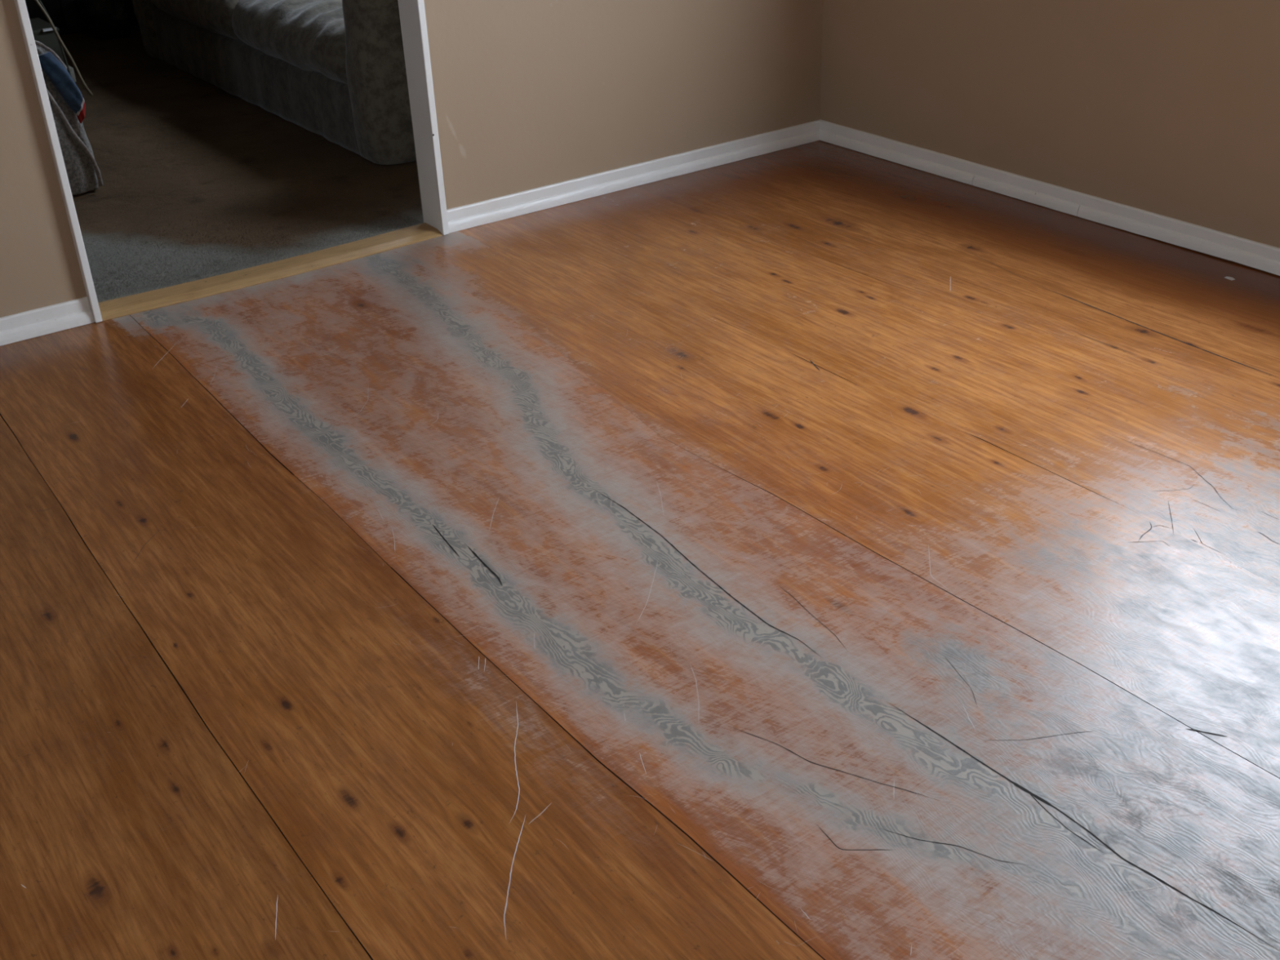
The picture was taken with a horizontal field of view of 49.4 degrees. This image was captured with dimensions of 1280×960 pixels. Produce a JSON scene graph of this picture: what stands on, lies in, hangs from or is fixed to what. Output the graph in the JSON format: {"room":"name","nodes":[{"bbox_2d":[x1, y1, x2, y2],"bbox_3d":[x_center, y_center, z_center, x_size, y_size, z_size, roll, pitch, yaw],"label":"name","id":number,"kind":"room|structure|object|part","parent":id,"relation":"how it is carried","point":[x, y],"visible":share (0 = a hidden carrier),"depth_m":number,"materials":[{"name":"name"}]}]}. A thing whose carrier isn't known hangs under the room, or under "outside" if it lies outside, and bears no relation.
{"room":"damaged room","nodes":[
{"label":"damaged room","id":0,"kind":"room"},
{"bbox_2d":[59,22,423,302],"bbox_3d":[-2.800,-1.548,6.079,4.300,0.018,5.018,-21,34,-30],"label":"carpet","id":1,"kind":"object","parent":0,"point":[201,180],"visible":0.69,"depth_m":5.16,"materials":[{"name":"grey carpet"}]},
{"bbox_2d":[29,17,66,65],"bbox_3d":[-3.119,-2.167,6.988,0.350,0.206,0.377,-21,34,-30],"label":"crate","id":2,"kind":"object","parent":1,"relation":"on","point":[48,38],"depth_m":6.91,"materials":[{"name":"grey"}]},
{"bbox_3d":[-2.916,-2.224,6.874,0.063,0.010,0.019,-21,34,-30],"label":"paper strip","id":3,"kind":"part","parent":2,"relation":"part of","materials":[{"name":"white paper"}]},
{"bbox_2d":[38,0,71,76],"bbox_3d":[-2.774,-2.108,6.513,0.126,0.530,0.010,-21,34,-30],"label":"rod","id":4,"kind":"object","parent":1,"relation":"on","point":[39,1],"visible":0.52,"depth_m":6.58,"materials":[{"name":"grey"}]},
{"bbox_2d":[34,0,93,96],"bbox_3d":[-2.636,-2.012,6.257,0.220,0.601,0.013,-21,34,-30],"label":"rod","id":5,"kind":"object","parent":1,"relation":"on","point":[37,2],"visible":1,"depth_m":6.30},
{"bbox_2d":[65,65,76,82],"bbox_3d":[-2.779,-1.957,6.725,0.078,0.069,0.090,-21,34,-30],"label":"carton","id":6,"kind":"object","parent":1,"relation":"on","point":[72,71],"visible":0.28,"depth_m":6.71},
{"bbox_2d":[25,0,137,35],"bbox_3d":[-3.570,-2.769,7.699,1.600,0.602,0.465,-21,34,-30],"label":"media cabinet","id":7,"kind":"object","parent":1,"relation":"on","point":[64,15],"visible":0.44,"depth_m":7.75,"materials":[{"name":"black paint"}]},
{"bbox_3d":[-3.439,-2.689,7.533,0.520,0.550,0.014,-21,34,-30],"label":"door","id":8,"kind":"part","parent":7,"relation":"part of","materials":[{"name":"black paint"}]},
{"bbox_3d":[-3.008,-2.853,7.795,0.520,0.550,0.014,-21,34,-30],"label":"door","id":9,"kind":"part","parent":7,"relation":"part of","materials":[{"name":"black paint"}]},
{"bbox_2d":[132,0,416,164],"bbox_3d":[-1.350,-2.278,6.306,1.193,0.930,2.837,-21,34,-30],"label":"sofa","id":10,"kind":"object","parent":1,"relation":"on","point":[335,70],"visible":0.67,"depth_m":5.59,"materials":[{"name":"grey fabric"}]},
{"bbox_3d":[-2.128,-2.641,7.242,1.037,0.715,0.300,-21,34,-30],"label":"arm","id":11,"kind":"part","parent":10,"relation":"part of"},
{"bbox_2d":[151,0,239,39],"bbox_3d":[-1.853,-2.347,6.651,0.748,0.273,1.160,-21,34,-30],"label":"seat cushion","id":12,"kind":"object","parent":10,"relation":"on","point":[208,20],"depth_m":6.36,"materials":[{"name":"grey fabric"}]},
{"bbox_2d":[231,0,347,84],"bbox_3d":[-1.181,-1.918,5.821,0.743,0.278,1.160,-21,34,-30],"label":"seat cushion","id":13,"kind":"object","parent":10,"relation":"on","point":[305,39],"depth_m":5.58,"materials":[{"name":"grey fabric"}]},
{"bbox_3d":[-0.654,-1.686,5.408,1.031,0.715,0.284,-21,34,-30],"label":"arm","id":14,"kind":"part","parent":10,"relation":"part of"},
{"bbox_3d":[-2.736,-1.487,5.038,0.860,0.883,0.840,-21,34,-30],"label":"armchair","id":15,"kind":"object","parent":1,"relation":"on","visible":0},
{"bbox_2d":[35,40,103,195],"bbox_3d":[-2.156,-1.282,4.950,0.357,0.564,0.119,-21,34,-30],"label":"throw","id":16,"kind":"object","parent":15,"relation":"on","point":[83,173],"visible":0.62,"depth_m":5.03,"materials":[{"name":"grey fabric"}]},
{"bbox_2d":[38,51,85,123],"bbox_3d":[-2.037,-1.377,4.904,0.136,0.258,0.028,-21,34,-30],"label":"garment","id":17,"kind":"object","parent":16,"relation":"on","point":[52,67],"visible":0.98,"depth_m":4.89,"materials":[{"name":"blue fabric"}]},
{"bbox_3d":[-1.994,-1.330,4.962,0.038,0.060,0.024,-21,34,-30],"label":"white trim","id":18,"kind":"part","parent":17,"relation":"part of","materials":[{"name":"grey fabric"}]},
{"bbox_3d":[-1.993,-1.314,4.972,0.036,0.078,0.024,-21,34,-30],"label":"red trim","id":19,"kind":"part","parent":17,"relation":"part of","materials":[{"name":"red fabric"}]},
{"bbox_2d":[0,0,822,317],"bbox_3d":[-1.224,-1.710,3.773,4.790,2.460,0.105,-21,34,-30],"label":"wall","id":20,"kind":"structure","parent":0,"point":[529,94],"depth_m":4.67,"materials":[{"name":"beige paint"}]},
{"bbox_2d":[0,296,94,346],"bbox_3d":[-2.340,-0.208,3.571,1.847,0.074,0.022,-21,34,-30],"label":"baseboard","id":21,"kind":"structure","parent":20,"relation":"attached to","point":[26,325],"depth_m":3.96,"materials":[{"name":"white paint"}]},
{"bbox_2d":[14,0,448,322],"bbox_3d":[-1.177,-1.560,3.859,1.162,2.070,0.154,-21,34,-30],"label":"door frame","id":22,"kind":"structure","parent":20,"relation":"in","point":[411,12],"depth_m":4.33,"materials":[{"name":"white paint"}]},
{"bbox_2d":[446,120,819,233],"bbox_3d":[0.032,-1.108,5.009,1.660,0.074,0.022,-21,34,-30],"label":"baseboard","id":23,"kind":"structure","parent":20,"relation":"attached to","point":[496,209],"depth_m":4.96,"materials":[{"name":"white paint"}]},
{"bbox_2d":[0,140,1279,959],"bbox_3d":[0.349,0.388,2.380,4.678,0.014,5.328,-21,34,-30],"label":"floor","id":24,"kind":"structure","parent":0,"point":[819,549],"depth_m":2.70,"materials":[{"name":"brown wood"}]},
{"bbox_2d":[1224,276,1235,279],"bbox_3d":[1.697,-0.580,4.005,0.021,0.001,0.029,-21,34,-30],"label":"flake","id":25,"kind":"object","parent":24,"relation":"on","point":[1227,277],"visible":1,"depth_m":4.00,"materials":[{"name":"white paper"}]},
{"bbox_2d":[820,0,1279,248],"bbox_3d":[2.250,-1.411,2.966,0.120,2.460,5.320,-21,34,-30],"label":"wall","id":26,"kind":"structure","parent":0,"point":[1171,108],"depth_m":4.37,"materials":[{"name":"beige paint"}]},
{"bbox_2d":[819,119,1279,275],"bbox_3d":[2.237,-0.366,3.499,0.022,0.074,5.319,-21,34,-30],"label":"baseboard","id":27,"kind":"structure","parent":26,"relation":"attached to","point":[1264,257],"depth_m":4.55,"materials":[{"name":"white paint"}]},
{"bbox_3d":[0.928,-1.194,5.131,0.013,0.037,0.798,-21,34,-30],"label":"shoe moulding","id":28,"kind":"part","parent":27,"relation":"part of","materials":[{"name":"white paint"}]},
{"bbox_3d":[1.292,-0.959,4.678,0.013,0.037,0.450,-21,34,-30],"label":"shoe moulding","id":29,"kind":"part","parent":27,"relation":"part of","materials":[{"name":"white paint"}]},
{"bbox_3d":[2.602,-0.112,3.049,0.013,0.040,4.054,-21,34,-30],"label":"shoe moulding","id":30,"kind":"part","parent":27,"relation":"part of","materials":[{"name":"white paint"}]}
]}

